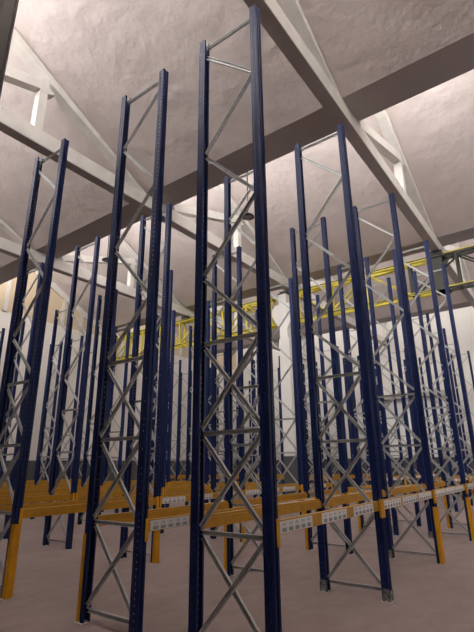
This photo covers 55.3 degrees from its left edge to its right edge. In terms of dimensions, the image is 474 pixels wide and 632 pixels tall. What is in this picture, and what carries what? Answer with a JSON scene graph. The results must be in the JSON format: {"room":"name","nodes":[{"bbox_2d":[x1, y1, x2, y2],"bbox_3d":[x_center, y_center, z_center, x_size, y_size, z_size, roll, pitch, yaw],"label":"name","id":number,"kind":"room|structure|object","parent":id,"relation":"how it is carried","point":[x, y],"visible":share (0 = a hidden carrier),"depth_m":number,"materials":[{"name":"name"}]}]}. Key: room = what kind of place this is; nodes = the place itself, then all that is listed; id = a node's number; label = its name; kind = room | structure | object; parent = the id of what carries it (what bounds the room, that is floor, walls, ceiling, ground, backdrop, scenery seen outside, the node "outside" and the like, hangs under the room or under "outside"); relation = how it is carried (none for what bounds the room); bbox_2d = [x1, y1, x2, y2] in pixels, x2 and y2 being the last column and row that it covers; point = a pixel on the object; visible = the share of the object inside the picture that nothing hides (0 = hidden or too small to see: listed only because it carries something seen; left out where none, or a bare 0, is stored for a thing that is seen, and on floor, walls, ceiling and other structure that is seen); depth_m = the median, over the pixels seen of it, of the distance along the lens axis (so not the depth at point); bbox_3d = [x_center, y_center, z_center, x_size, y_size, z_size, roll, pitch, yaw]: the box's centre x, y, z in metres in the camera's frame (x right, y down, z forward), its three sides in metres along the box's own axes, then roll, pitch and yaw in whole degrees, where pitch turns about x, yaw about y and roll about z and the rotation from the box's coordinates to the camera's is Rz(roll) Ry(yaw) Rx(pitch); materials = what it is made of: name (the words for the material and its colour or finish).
{"room":"warehouse","nodes":[
{"label":"warehouse","id":0,"kind":"room"},
{"bbox_2d":[0,310,236,460],"bbox_3d":[-12.058,4.801,24.064,0.250,10.000,40.300,-14,-22,34],"label":"wall","id":1,"kind":"structure","parent":0,"point":[5,317],"depth_m":27.56,"materials":[{"name":"white paint"}]},
{"bbox_2d":[3,268,101,333],"bbox_3d":[-11.173,-1.857,27.288,0.115,4.624,7.970,-14,-22,34],"label":"trim","id":2,"kind":"structure","parent":1,"relation":"attached to","point":[83,315],"depth_m":27.59,"materials":[{"name":"white concrete"}]},
{"bbox_2d":[0,270,236,369],"bbox_3d":[-12.135,-2.210,26.365,0.250,4.760,40.300,-14,-22,34],"label":"trim","id":3,"kind":"structure","parent":1,"relation":"on","point":[55,301],"depth_m":27.16,"materials":[{"name":"beige paint"}]},
{"bbox_2d":[0,460,236,505],"bbox_3d":[-11.909,8.457,22.780,0.020,2.250,40.300,-14,-22,34],"label":"baseboard","id":4,"kind":"structure","parent":1,"relation":"attached to","point":[31,466],"depth_m":27.84,"materials":[{"name":"grey paint"}]},
{"bbox_2d":[132,328,193,356],"bbox_3d":[-5.767,0.372,34.260,0.115,4.624,7.970,-14,-22,34],"label":"trim","id":5,"kind":"structure","parent":1,"relation":"attached to","point":[176,335],"depth_m":35.37,"materials":[{"name":"metal"}]},
{"bbox_2d":[0,0,473,267],"bbox_3d":[-3.656,-7.539,11.413,32.850,4.436,8.050,-14,-22,34],"label":"ceiling","id":6,"kind":"structure","parent":0,"point":[100,52],"depth_m":11.73,"materials":[{"name":"paint"}]},
{"bbox_2d":[0,33,473,284],"bbox_3d":[-0.949,-4.704,14.314,32.850,0.750,1.100,-14,-22,34],"label":"ceiling beam","id":7,"kind":"structure","parent":6,"relation":"attached to","point":[455,59],"depth_m":12.22,"materials":[{"name":"paint"}]},
{"bbox_2d":[243,170,253,219],"bbox_3d":[0.316,-3.681,13.593,0.380,1.650,0.380,-14,-22,34],"label":"pendant lamp","id":8,"kind":"object","parent":7,"relation":"hanging from","point":[248,216],"visible":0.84,"depth_m":13.36,"materials":[{"name":"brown metal"}]},
{"bbox_2d":[0,492,473,631],"bbox_3d":[1.067,6.554,13.328,32.850,0.300,40.900,-14,-22,34],"label":"floor","id":9,"kind":"structure","parent":0,"point":[429,596],"depth_m":7.75,"materials":[{"name":"concrete"}]},
{"bbox_2d":[0,328,4,359],"bbox_3d":[-12.037,4.768,21.605,1.170,8.530,0.190,-14,-22,34],"label":"frame","id":10,"kind":"object","parent":9,"relation":"on","point":[2,332],"visible":1,"depth_m":22.43,"materials":[{"name":"blue paint"}]},
{"bbox_2d":[0,0,18,97],"bbox_3d":[-4.273,-2.665,7.404,0.400,13.634,0.440,-14,-22,34],"label":"steel post","id":11,"kind":"object","parent":9,"relation":"on","point":[8,8],"visible":1,"depth_m":8.29,"materials":[{"name":"grey metal"}]},
{"bbox_2d":[0,321,25,478],"bbox_3d":[-10.533,4.407,20.554,1.170,8.530,0.190,-14,-22,34],"label":"frame","id":12,"kind":"object","parent":9,"relation":"on","point":[13,392],"visible":0.38,"depth_m":20.59,"materials":[{"name":"blue paint"}]},
{"bbox_2d":[2,481,66,485],"bbox_3d":[-9.121,7.655,20.549,0.121,0.265,3.236,-14,-22,34],"label":"beam","id":13,"kind":"structure","parent":12,"relation":"attached to","point":[27,483],"depth_m":20.66,"materials":[{"name":"orange metal"}]},
{"bbox_2d":[0,262,44,539],"bbox_3d":[-6.985,2.337,14.367,1.170,8.530,0.190,-14,-22,34],"label":"frame","id":14,"kind":"object","parent":9,"relation":"on","point":[32,331],"visible":0.6,"depth_m":14.36,"materials":[{"name":"blue paint"}]},
{"bbox_2d":[0,485,81,490],"bbox_3d":[-6.430,5.768,14.889,0.121,0.265,3.116,-14,-22,34],"label":"beam","id":15,"kind":"structure","parent":14,"relation":"attached to","point":[80,485],"depth_m":14.75,"materials":[{"name":"orange metal"}]},
{"bbox_2d":[13,486,101,493],"bbox_3d":[-5.609,5.570,14.316,0.121,0.265,3.116,-14,-22,34],"label":"beam","id":16,"kind":"structure","parent":14,"relation":"attached to","point":[78,488],"depth_m":14.24,"materials":[{"name":"orange metal"}]},
{"bbox_2d":[0,138,68,600],"bbox_3d":[-4.018,0.411,8.598,1.170,8.530,0.190,-14,-22,34],"label":"frame","id":17,"kind":"object","parent":9,"relation":"on","point":[17,498],"visible":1,"depth_m":8.44,"materials":[{"name":"blue paint"}]},
{"bbox_2d":[18,496,158,525],"bbox_3d":[-2.645,3.643,8.543,0.121,0.265,3.106,-14,-22,34],"label":"beam","id":18,"kind":"structure","parent":17,"relation":"attached to","point":[77,508],"depth_m":8.06,"materials":[{"name":"orange metal"}]},
{"bbox_2d":[28,306,68,520],"bbox_3d":[-7.532,3.686,18.459,1.170,8.530,0.190,-14,-22,34],"label":"frame","id":19,"kind":"object","parent":9,"relation":"on","point":[41,449],"visible":0.54,"depth_m":18.59,"materials":[{"name":"blue paint"}]},
{"bbox_2d":[0,485,48,489],"bbox_3d":[-8.022,6.150,16.001,0.121,0.265,3.116,-14,-22,34],"label":"beam","id":20,"kind":"structure","parent":19,"relation":"attached to","point":[34,486],"depth_m":16.71,"materials":[{"name":"orange metal"}]},
{"bbox_2d":[34,341,62,480],"bbox_3d":[-10.100,5.566,24.103,1.170,8.530,0.190,-14,-22,34],"label":"frame","id":21,"kind":"object","parent":9,"relation":"on","point":[48,453],"visible":0.36,"depth_m":24.12,"materials":[{"name":"blue paint"}]},
{"bbox_2d":[56,336,83,500],"bbox_3d":[-8.596,5.205,23.052,1.170,8.530,0.190,-14,-22,34],"label":"frame","id":22,"kind":"object","parent":9,"relation":"on","point":[81,339],"visible":0.38,"depth_m":23.15,"materials":[{"name":"blue paint"}]},
{"bbox_2d":[40,236,100,549],"bbox_3d":[-4.572,1.757,12.682,1.170,8.530,0.190,-14,-22,34],"label":"frame","id":23,"kind":"object","parent":9,"relation":"on","point":[57,443],"visible":0.96,"depth_m":12.47,"materials":[{"name":"blue paint"}]},
{"bbox_2d":[0,492,49,497],"bbox_3d":[-5.880,4.420,10.802,0.121,0.265,3.106,-14,-22,34],"label":"beam","id":24,"kind":"structure","parent":23,"relation":"attached to","point":[47,493],"depth_m":11.55,"materials":[{"name":"orange metal"}]},
{"bbox_2d":[0,493,74,504],"bbox_3d":[-5.058,4.223,10.228,0.121,0.265,3.106,-14,-22,34],"label":"beam","id":25,"kind":"structure","parent":23,"relation":"attached to","point":[32,499],"depth_m":10.78,"materials":[{"name":"orange metal"}]},
{"bbox_2d":[54,488,135,494],"bbox_3d":[-4.017,5.188,13.204,0.121,0.265,3.116,-14,-22,34],"label":"beam","id":26,"kind":"structure","parent":23,"relation":"attached to","point":[104,490],"depth_m":12.76,"materials":[{"name":"orange metal"}]},
{"bbox_2d":[71,351,92,478],"bbox_3d":[-8.781,6.110,25.804,1.170,8.530,0.190,-14,-22,34],"label":"frame","id":27,"kind":"object","parent":9,"relation":"on","point":[83,351],"visible":0.02,"depth_m":25.92,"materials":[{"name":"blue paint"}]},
{"bbox_2d":[76,289,117,526],"bbox_3d":[-5.119,3.106,16.773,1.170,8.530,0.190,-14,-22,34],"label":"frame","id":28,"kind":"object","parent":9,"relation":"on","point":[87,448],"visible":0.55,"depth_m":16.88,"materials":[{"name":"blue paint"}]},
{"bbox_2d":[106,349,116,480],"bbox_3d":[-7.277,5.749,24.753,1.170,8.530,0.190,-14,-22,34],"label":"frame","id":29,"kind":"object","parent":9,"relation":"on","point":[116,349],"visible":0.02,"depth_m":24.50,"materials":[{"name":"blue paint"}]},
{"bbox_2d":[101,322,130,512],"bbox_3d":[-5.596,4.484,20.956,1.170,8.530,0.190,-14,-22,34],"label":"frame","id":30,"kind":"object","parent":9,"relation":"on","point":[121,434],"visible":0.57,"depth_m":20.93,"materials":[{"name":"blue paint"}]},
{"bbox_2d":[57,482,117,486],"bbox_3d":[-6.121,6.934,18.453,0.121,0.265,3.236,-14,-22,34],"label":"beam","id":31,"kind":"structure","parent":30,"relation":"attached to","point":[104,483],"depth_m":18.22,"materials":[{"name":"orange metal"}]},
{"bbox_2d":[73,68,168,631],"bbox_3d":[-1.645,-0.159,6.940,1.170,8.530,0.190,-14,-22,34],"label":"frame","id":32,"kind":"object","parent":9,"relation":"on","point":[92,530],"visible":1,"depth_m":6.47,"materials":[{"name":"blue paint"}]},
{"bbox_2d":[98,499,228,526],"bbox_3d":[-1.094,3.270,7.459,0.121,0.265,3.106,-14,-22,34],"label":"beam","id":33,"kind":"structure","parent":32,"relation":"attached to","point":[127,517],"depth_m":7.22,"materials":[{"name":"orange metal"}]},
{"bbox_2d":[144,504,261,541],"bbox_3d":[-0.272,3.073,6.885,0.121,0.265,3.106,-14,-22,34],"label":"beam","id":34,"kind":"structure","parent":32,"relation":"attached to","point":[155,524],"depth_m":6.06,"materials":[{"name":"orange metal"}]},
{"bbox_2d":[119,203,171,564],"bbox_3d":[-2.159,1.177,10.996,1.170,8.530,0.190,-14,-22,34],"label":"frame","id":35,"kind":"object","parent":9,"relation":"on","point":[154,546],"visible":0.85,"depth_m":10.79,"materials":[{"name":"blue paint"}]},
{"bbox_2d":[0,495,124,511],"bbox_3d":[-3.466,3.840,9.116,0.121,0.265,3.106,-14,-22,34],"label":"beam","id":36,"kind":"structure","parent":35,"relation":"attached to","point":[83,501],"depth_m":8.92,"materials":[{"name":"orange metal"}]},
{"bbox_2d":[130,489,212,497],"bbox_3d":[-1.604,4.608,11.518,0.121,0.265,3.116,-14,-22,34],"label":"beam","id":37,"kind":"structure","parent":35,"relation":"attached to","point":[210,490],"depth_m":11.52,"materials":[{"name":"orange metal"}]},
{"bbox_2d":[139,270,172,533],"bbox_3d":[-2.706,2.526,15.088,1.170,8.530,0.190,-14,-22,34],"label":"frame","id":38,"kind":"object","parent":9,"relation":"on","point":[163,483],"visible":0.4,"depth_m":14.79,"materials":[{"name":"blue paint"}]},
{"bbox_2d":[75,487,163,499],"bbox_3d":[-3.196,4.991,12.630,0.121,0.265,3.116,-14,-22,34],"label":"beam","id":39,"kind":"structure","parent":38,"relation":"attached to","point":[114,493],"depth_m":12.30,"materials":[{"name":"orange metal"}]},
{"bbox_2d":[164,484,224,492],"bbox_3d":[-1.295,5.774,15.082,0.121,0.265,3.236,-14,-22,34],"label":"beam","id":40,"kind":"structure","parent":38,"relation":"attached to","point":[186,488],"depth_m":14.52,"materials":[{"name":"orange metal"}]},
{"bbox_2d":[148,310,175,508],"bbox_3d":[-3.183,3.905,19.271,1.170,8.530,0.190,-14,-22,34],"label":"frame","id":41,"kind":"object","parent":9,"relation":"on","point":[170,407],"visible":0.41,"depth_m":19.25,"materials":[{"name":"blue paint"}]},
{"bbox_2d":[102,482,168,489],"bbox_3d":[-3.708,6.354,16.768,0.121,0.265,3.236,-14,-22,34],"label":"beam","id":42,"kind":"structure","parent":41,"relation":"attached to","point":[152,484],"depth_m":16.08,"materials":[{"name":"orange metal"}]},
{"bbox_2d":[166,360,181,480],"bbox_3d":[-4.099,7.059,28.852,1.170,8.530,0.190,-14,-22,34],"label":"frame","id":43,"kind":"object","parent":9,"relation":"on","point":[180,361],"visible":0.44,"depth_m":28.63,"materials":[{"name":"blue paint"}]},
{"bbox_2d":[178,371,191,480],"bbox_3d":[-3.732,8.192,32.317,1.170,8.530,0.190,-14,-22,34],"label":"frame","id":44,"kind":"object","parent":9,"relation":"on","point":[181,399],"visible":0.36,"depth_m":32.40,"materials":[{"name":"blue paint"}]},
{"bbox_2d":[185,325,201,505],"bbox_3d":[-1.864,4.448,20.972,1.170,8.530,0.190,-14,-22,34],"label":"frame","id":45,"kind":"object","parent":9,"relation":"on","point":[188,452],"visible":0.21,"depth_m":21.30,"materials":[{"name":"blue paint"}]},
{"bbox_2d":[169,481,190,485],"bbox_3d":[-2.080,7.025,18.867,0.121,0.265,2.196,-14,-22,34],"label":"beam","id":46,"kind":"structure","parent":45,"relation":"attached to","point":[170,483],"depth_m":18.50,"materials":[{"name":"orange metal"}]},
{"bbox_2d":[209,367,210,482],"bbox_3d":[-2.228,7.831,31.266,1.170,8.530,0.190,-14,-22,34],"label":"frame","id":47,"kind":"object","parent":9,"relation":"on","point":[210,367],"visible":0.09,"depth_m":31.36,"materials":[{"name":"blue paint"}]},
{"bbox_2d":[205,300,224,502],"bbox_3d":[-0.770,3.325,17.585,1.170,8.530,0.190,-14,-22,34],"label":"frame","id":48,"kind":"object","parent":9,"relation":"on","point":[207,455],"visible":0.3,"depth_m":17.83,"materials":[{"name":"blue paint"}]},
{"bbox_2d":[209,354,224,500],"bbox_3d":[-1.099,6.338,26.757,1.170,8.530,0.190,-14,-22,34],"label":"frame","id":49,"kind":"object","parent":9,"relation":"on","point":[221,354],"visible":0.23,"depth_m":26.29,"materials":[{"name":"blue paint"}]},
{"bbox_2d":[216,378,218,482],"bbox_3d":[-1.861,8.964,34.730,1.170,8.530,0.190,-14,-22,34],"label":"frame","id":50,"kind":"object","parent":9,"relation":"on","point":[218,378],"visible":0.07,"depth_m":34.64,"materials":[{"name":"blue paint"}]},
{"bbox_2d":[209,246,245,542],"bbox_3d":[-0.293,1.946,13.402,1.170,8.530,0.190,-14,-22,34],"label":"frame","id":51,"kind":"object","parent":9,"relation":"on","point":[241,452],"visible":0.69,"depth_m":13.43,"materials":[{"name":"blue paint"}]},
{"bbox_2d":[159,489,243,507],"bbox_3d":[-0.783,4.411,10.945,0.121,0.265,3.116,-14,-22,34],"label":"beam","id":52,"kind":"structure","parent":51,"relation":"attached to","point":[182,498],"depth_m":10.31,"materials":[{"name":"orange metal"}]},
{"bbox_2d":[244,484,302,495],"bbox_3d":[1.118,5.195,13.397,0.121,0.265,3.236,-14,-22,34],"label":"beam","id":53,"kind":"structure","parent":51,"relation":"attached to","point":[298,487],"depth_m":13.67,"materials":[{"name":"orange metal"}]},
{"bbox_2d":[188,4,281,631],"bbox_3d":[-0.089,-0.533,5.853,1.170,8.530,0.190,-14,-22,34],"label":"frame","id":54,"kind":"object","parent":9,"relation":"on","point":[266,436],"visible":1,"depth_m":5.38,"materials":[{"name":"blue paint"}]},
{"bbox_2d":[276,499,383,547],"bbox_3d":[1.283,2.604,5.829,0.121,0.265,3.106,-14,-22,34],"label":"beam","id":55,"kind":"structure","parent":54,"relation":"attached to","point":[295,523],"depth_m":5.51,"materials":[{"name":"orange metal"}]},
{"bbox_2d":[232,379,238,481],"bbox_3d":[-0.356,8.602,33.680,1.170,8.530,0.190,-14,-22,34],"label":"frame","id":56,"kind":"object","parent":9,"relation":"on","point":[237,441],"visible":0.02,"depth_m":33.41,"materials":[{"name":"blue paint"}]},
{"bbox_2d":[244,360,257,496],"bbox_3d":[0.772,7.110,29.171,1.170,8.530,0.190,-14,-22,34],"label":"frame","id":57,"kind":"object","parent":9,"relation":"on","point":[253,360],"visible":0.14,"depth_m":29.32,"materials":[{"name":"blue paint"}]},
{"bbox_2d":[243,309,261,497],"bbox_3d":[0.549,3.869,19.287,1.170,8.530,0.190,-14,-22,34],"label":"frame","id":58,"kind":"object","parent":9,"relation":"on","point":[255,313],"visible":0.2,"depth_m":18.97,"materials":[{"name":"blue paint"}]},
{"bbox_2d":[224,166,282,583],"bbox_3d":[0.214,0.607,9.339,1.170,8.530,0.190,-14,-22,34],"label":"frame","id":59,"kind":"object","parent":9,"relation":"on","point":[229,559],"visible":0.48,"depth_m":9.21,"materials":[{"name":"blue paint"}]},
{"bbox_2d":[233,491,307,507],"bbox_3d":[0.769,4.038,9.861,0.121,0.265,3.116,-14,-22,34],"label":"beam","id":60,"kind":"structure","parent":59,"relation":"attached to","point":[286,497],"depth_m":10.11,"materials":[{"name":"orange metal"}]},
{"bbox_2d":[249,381,258,481],"bbox_3d":[1.485,9.362,36.055,1.170,8.530,0.190,-14,-22,34],"label":"frame","id":61,"kind":"object","parent":9,"relation":"on","point":[251,460],"visible":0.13,"depth_m":36.48,"materials":[{"name":"blue paint"}]},
{"bbox_2d":[251,348,258,497],"bbox_3d":[1.314,5.759,25.071,1.170,8.530,0.190,-14,-22,34],"label":"frame","id":62,"kind":"object","parent":9,"relation":"on","point":[252,365],"visible":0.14,"depth_m":25.64,"materials":[{"name":"blue paint"}]},
{"bbox_2d":[273,368,283,494],"bbox_3d":[2.644,7.881,31.584,1.170,8.530,0.190,-14,-22,34],"label":"frame","id":63,"kind":"object","parent":9,"relation":"on","point":[279,411],"visible":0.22,"depth_m":31.32,"materials":[{"name":"blue paint"}]},
{"bbox_2d":[278,356,284,493],"bbox_3d":[3.186,6.530,27.485,1.170,8.530,0.190,-14,-22,34],"label":"frame","id":64,"kind":"object","parent":9,"relation":"on","point":[278,356],"visible":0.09,"depth_m":27.89,"materials":[{"name":"blue paint"}]},
{"bbox_2d":[272,290,298,493],"bbox_3d":[2.403,3.578,20.813,1.240,9.995,0.550,-14,-22,34],"label":"concrete column","id":65,"kind":"structure","parent":9,"relation":"on","point":[279,311],"depth_m":20.71,"materials":[{"name":"white paint"}]},
{"bbox_2d":[116,297,277,360],"bbox_3d":[-3.137,1.015,25.928,12.420,1.510,0.526,-14,-22,34],"label":"girder","id":66,"kind":"object","parent":65,"relation":"attached to","point":[248,306],"visible":0.42,"depth_m":25.43,"materials":[{"name":"yellow metal"}]},
{"bbox_2d":[270,278,303,517],"bbox_3d":[1.643,2.745,15.900,1.170,8.530,0.190,-14,-22,34],"label":"frame","id":67,"kind":"object","parent":9,"relation":"on","point":[293,360],"visible":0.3,"depth_m":15.62,"materials":[{"name":"blue paint"}]},
{"bbox_2d":[301,339,322,490],"bbox_3d":[3.727,5.179,23.386,1.170,8.530,0.190,-14,-22,34],"label":"frame","id":68,"kind":"object","parent":9,"relation":"on","point":[301,339],"visible":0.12,"depth_m":23.18,"materials":[{"name":"blue paint"}]},
{"bbox_2d":[303,362,325,489],"bbox_3d":[5.057,7.302,29.898,1.170,8.530,0.190,-14,-22,34],"label":"frame","id":69,"kind":"object","parent":9,"relation":"on","point":[306,411],"visible":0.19,"depth_m":30.15,"materials":[{"name":"blue paint"}]},
{"bbox_2d":[299,295,334,511],"bbox_3d":[2.962,3.289,17.601,1.170,8.530,0.190,-14,-22,34],"label":"frame","id":70,"kind":"object","parent":9,"relation":"on","point":[317,299],"visible":0.2,"depth_m":17.43,"materials":[{"name":"blue paint"}]},
{"bbox_2d":[290,217,354,554],"bbox_3d":[2.080,1.377,11.745,1.170,8.530,0.190,-14,-22,34],"label":"frame","id":71,"kind":"object","parent":9,"relation":"on","point":[340,450],"visible":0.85,"depth_m":11.57,"materials":[{"name":"blue paint"}]},
{"bbox_2d":[277,492,348,516],"bbox_3d":[1.590,3.841,9.287,0.121,0.265,3.116,-14,-22,34],"label":"beam","id":72,"kind":"structure","parent":71,"relation":"attached to","point":[345,493],"depth_m":8.94,"materials":[{"name":"orange metal"}]},
{"bbox_2d":[310,487,356,496],"bbox_3d":[2.670,4.822,12.313,0.121,0.265,3.236,-14,-22,34],"label":"beam","id":73,"kind":"structure","parent":71,"relation":"attached to","point":[350,489],"depth_m":12.25,"materials":[{"name":"orange metal"}]},
{"bbox_2d":[323,346,349,487],"bbox_3d":[5.599,5.950,25.799,1.170,8.530,0.190,-14,-22,34],"label":"frame","id":74,"kind":"object","parent":9,"relation":"on","point":[338,357],"visible":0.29,"depth_m":25.57,"materials":[{"name":"blue paint"}]},
{"bbox_2d":[294,123,395,603],"bbox_3d":[1.771,0.233,8.251,1.170,8.530,0.190,-14,-22,34],"label":"frame","id":75,"kind":"object","parent":9,"relation":"on","point":[384,580],"visible":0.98,"depth_m":7.84,"materials":[{"name":"blue paint"}]},
{"bbox_2d":[199,497,320,528],"bbox_3d":[0.462,2.801,6.403,0.121,0.265,3.106,-14,-22,34],"label":"beam","id":76,"kind":"structure","parent":75,"relation":"attached to","point":[236,516],"depth_m":5.94,"materials":[{"name":"orange metal"}]},
{"bbox_2d":[325,490,385,506],"bbox_3d":[2.324,3.569,8.805,0.121,0.265,3.116,-14,-22,34],"label":"beam","id":77,"kind":"structure","parent":75,"relation":"attached to","point":[349,498],"depth_m":8.42,"materials":[{"name":"orange metal"}]},
{"bbox_2d":[382,489,435,517],"bbox_3d":[3.145,3.372,8.231,0.121,0.265,3.116,-14,-22,34],"label":"beam","id":78,"kind":"structure","parent":75,"relation":"attached to","point":[388,503],"depth_m":8.06,"materials":[{"name":"orange metal"}]},
{"bbox_2d":[342,356,370,486],"bbox_3d":[7.470,6.722,28.213,1.170,8.530,0.190,-14,-22,34],"label":"frame","id":79,"kind":"object","parent":9,"relation":"on","point":[357,358],"visible":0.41,"depth_m":28.32,"materials":[{"name":"blue paint"}]},
{"bbox_2d":[347,328,370,502],"bbox_3d":[6.140,4.599,21.700,1.170,8.530,0.190,-14,-22,34],"label":"frame","id":80,"kind":"object","parent":9,"relation":"on","point":[348,331],"visible":0.22,"depth_m":21.86,"materials":[{"name":"blue paint"}]},
{"bbox_2d":[337,257,400,535],"bbox_3d":[4.016,2.175,14.242,1.170,8.530,0.190,-14,-22,34],"label":"frame","id":81,"kind":"object","parent":9,"relation":"on","point":[361,524],"visible":0.55,"depth_m":14.10,"materials":[{"name":"blue paint"}]},
{"bbox_2d":[374,364,388,484],"bbox_3d":[9.312,7.481,30.588,1.170,8.530,0.190,-14,-22,34],"label":"frame","id":82,"kind":"object","parent":9,"relation":"on","point":[374,364],"visible":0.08,"depth_m":30.36,"materials":[{"name":"blue paint"}]},
{"bbox_2d":[372,338,406,495],"bbox_3d":[8.012,5.371,24.114,1.170,8.530,0.190,-14,-22,34],"label":"frame","id":83,"kind":"object","parent":9,"relation":"on","point":[400,455],"visible":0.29,"depth_m":23.93,"materials":[{"name":"blue paint"}]},
{"bbox_2d":[366,277,422,526],"bbox_3d":[5.335,2.719,15.944,1.170,8.530,0.190,-14,-22,34],"label":"frame","id":84,"kind":"object","parent":9,"relation":"on","point":[409,453],"visible":0.48,"depth_m":15.59,"materials":[{"name":"blue paint"}]},
{"bbox_2d":[353,193,446,564],"bbox_3d":[3.636,1.002,10.657,1.170,8.530,0.190,-14,-22,34],"label":"frame","id":85,"kind":"object","parent":9,"relation":"on","point":[417,395],"visible":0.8,"depth_m":10.27,"materials":[{"name":"blue paint"}]},
{"bbox_2d":[388,483,426,495],"bbox_3d":[4.225,4.353,11.257,0.121,0.265,3.236,-14,-22,34],"label":"beam","id":86,"kind":"structure","parent":85,"relation":"attached to","point":[399,490],"depth_m":11.12,"materials":[{"name":"orange metal"}]},
{"bbox_2d":[435,483,467,502],"bbox_3d":[5.046,4.156,10.683,0.121,0.265,3.236,-14,-22,34],"label":"beam","id":87,"kind":"structure","parent":85,"relation":"attached to","point":[448,490],"depth_m":10.58,"materials":[{"name":"metal"}]},
{"bbox_2d":[388,349,421,492],"bbox_3d":[9.883,6.142,26.527,1.170,8.530,0.190,-14,-22,34],"label":"frame","id":88,"kind":"object","parent":9,"relation":"on","point":[404,349],"visible":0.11,"depth_m":26.31,"materials":[{"name":"blue paint"}]},
{"bbox_2d":[403,357,438,491],"bbox_3d":[11.725,6.902,28.903,1.170,8.530,0.190,-14,-22,34],"label":"frame","id":89,"kind":"object","parent":9,"relation":"on","point":[419,358],"visible":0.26,"depth_m":29.00,"materials":[{"name":"blue paint"}]},
{"bbox_2d":[392,240,473,541],"bbox_3d":[5.573,1.801,13.155,1.170,8.530,0.190,-14,-22,34],"label":"frame","id":90,"kind":"object","parent":9,"relation":"on","point":[467,504],"visible":0.79,"depth_m":12.79,"materials":[{"name":"blue paint"}]},
{"bbox_2d":[412,313,458,511],"bbox_3d":[8.513,4.029,20.043,1.170,8.530,0.190,-14,-22,34],"label":"frame","id":91,"kind":"object","parent":9,"relation":"on","point":[443,426],"visible":0.44,"depth_m":19.74,"materials":[{"name":"blue paint"}]},
{"bbox_2d":[412,264,473,528],"bbox_3d":[6.891,2.345,14.856,1.170,8.530,0.190,-14,-22,34],"label":"frame","id":92,"kind":"object","parent":9,"relation":"on","point":[450,521],"visible":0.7,"depth_m":14.79,"materials":[{"name":"blue paint"}]},
{"bbox_2d":[425,328,473,505],"bbox_3d":[10.385,4.801,22.456,1.170,8.530,0.190,-14,-22,34],"label":"frame","id":93,"kind":"object","parent":9,"relation":"on","point":[443,329],"visible":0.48,"depth_m":22.25,"materials":[{"name":"blue paint"}]},
{"bbox_2d":[438,341,473,500],"bbox_3d":[12.256,5.572,24.870,1.170,8.530,0.190,-14,-22,34],"label":"frame","id":94,"kind":"object","parent":9,"relation":"on","point":[459,482],"visible":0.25,"depth_m":25.04,"materials":[{"name":"blue paint"}]},
{"bbox_2d":[450,351,473,496],"bbox_3d":[14.097,6.332,27.245,1.170,8.530,0.190,-14,-22,34],"label":"frame","id":95,"kind":"object","parent":9,"relation":"on","point":[468,352],"visible":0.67,"depth_m":27.79,"materials":[{"name":"blue paint"}]},
{"bbox_2d":[52,69,473,326],"bbox_3d":[1.750,-5.310,18.386,32.850,4.436,8.050,-14,-22,34],"label":"ceiling","id":96,"kind":"structure","parent":0,"point":[433,128],"depth_m":17.93,"materials":[{"name":"paint"}]},
{"bbox_2d":[116,227,473,331],"bbox_3d":[4.457,-2.475,21.287,32.850,0.750,1.100,-14,-22,34],"label":"trim","id":97,"kind":"structure","parent":96,"relation":"attached to","point":[467,234],"depth_m":20.16,"materials":[{"name":"paint"}]},
{"bbox_2d":[171,239,473,350],"bbox_3d":[7.155,-3.081,25.359,32.850,4.436,8.050,-14,-22,34],"label":"ceiling","id":98,"kind":"structure","parent":0,"point":[457,297],"depth_m":26.65,"materials":[{"name":"paint"}]},
{"bbox_2d":[210,302,471,353],"bbox_3d":[9.863,-0.246,28.259,32.850,0.750,1.100,-14,-22,34],"label":"trim","id":99,"kind":"structure","parent":98,"relation":"attached to","point":[465,304],"depth_m":28.26,"materials":[{"name":"paint"}]},
{"bbox_2d":[243,334,473,459],"bbox_3d":[13.057,6.627,30.469,32.750,10.000,0.250,-14,-22,34],"label":"wall","id":100,"kind":"structure","parent":0,"point":[466,342],"depth_m":32.77,"materials":[{"name":"white paint"}]},
{"bbox_2d":[0,218,306,359],"bbox_3d":[-6.323,-3.533,22.282,0.310,4.605,40.260,-14,-22,34],"label":"roof truss","id":101,"kind":"object","parent":100,"relation":"attached to","point":[62,265],"visible":0.3,"depth_m":21.29,"materials":[{"name":"white metal"}]},
{"bbox_2d":[0,28,386,346],"bbox_3d":[-0.893,-4.837,18.489,0.310,4.605,40.260,-14,-22,34],"label":"roof truss","id":102,"kind":"object","parent":100,"relation":"attached to","point":[43,84],"visible":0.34,"depth_m":13.30,"materials":[{"name":"white metal"}]},
{"bbox_2d":[236,306,473,368],"bbox_3d":[12.993,0.752,32.398,32.750,2.368,0.250,-14,-22,34],"label":"trim","id":103,"kind":"structure","parent":100,"relation":"on","point":[463,317],"depth_m":32.43,"materials":[{"name":"white paint"}]},
{"bbox_2d":[243,0,473,307],"bbox_3d":[4.641,-6.166,14.624,0.310,4.605,40.260,-14,-22,34],"label":"roof truss","id":104,"kind":"object","parent":100,"relation":"attached to","point":[293,35],"visible":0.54,"depth_m":11.69,"materials":[{"name":"white metal"}]},
{"bbox_2d":[245,457,473,494],"bbox_3d":[13.026,10.274,29.152,32.230,2.250,0.020,-14,-22,34],"label":"baseboard","id":105,"kind":"structure","parent":100,"relation":"attached to","point":[364,465],"depth_m":30.89,"materials":[{"name":"grey paint"}]},
{"bbox_2d":[360,390,454,457],"bbox_3d":[11.619,7.423,30.762,6.200,4.200,0.579,-14,-22,34],"label":"door","id":106,"kind":"structure","parent":100,"relation":"in","point":[391,422],"depth_m":30.81,"materials":[{"name":"grey"}]},
{"bbox_3d":[14.084,-1.479,5.804,0.250,10.000,40.300,-14,-22,34],"label":"wall","id":107,"kind":"structure","parent":0,"visible":0},
{"bbox_2d":[299,245,473,322],"bbox_3d":[10.126,-2.231,16.682,18.040,1.695,0.680,-14,-22,34],"label":"girder","id":108,"kind":"object","parent":107,"relation":"attached to","point":[438,257],"visible":0.5,"depth_m":18.34,"materials":[{"name":"yellow metal"}]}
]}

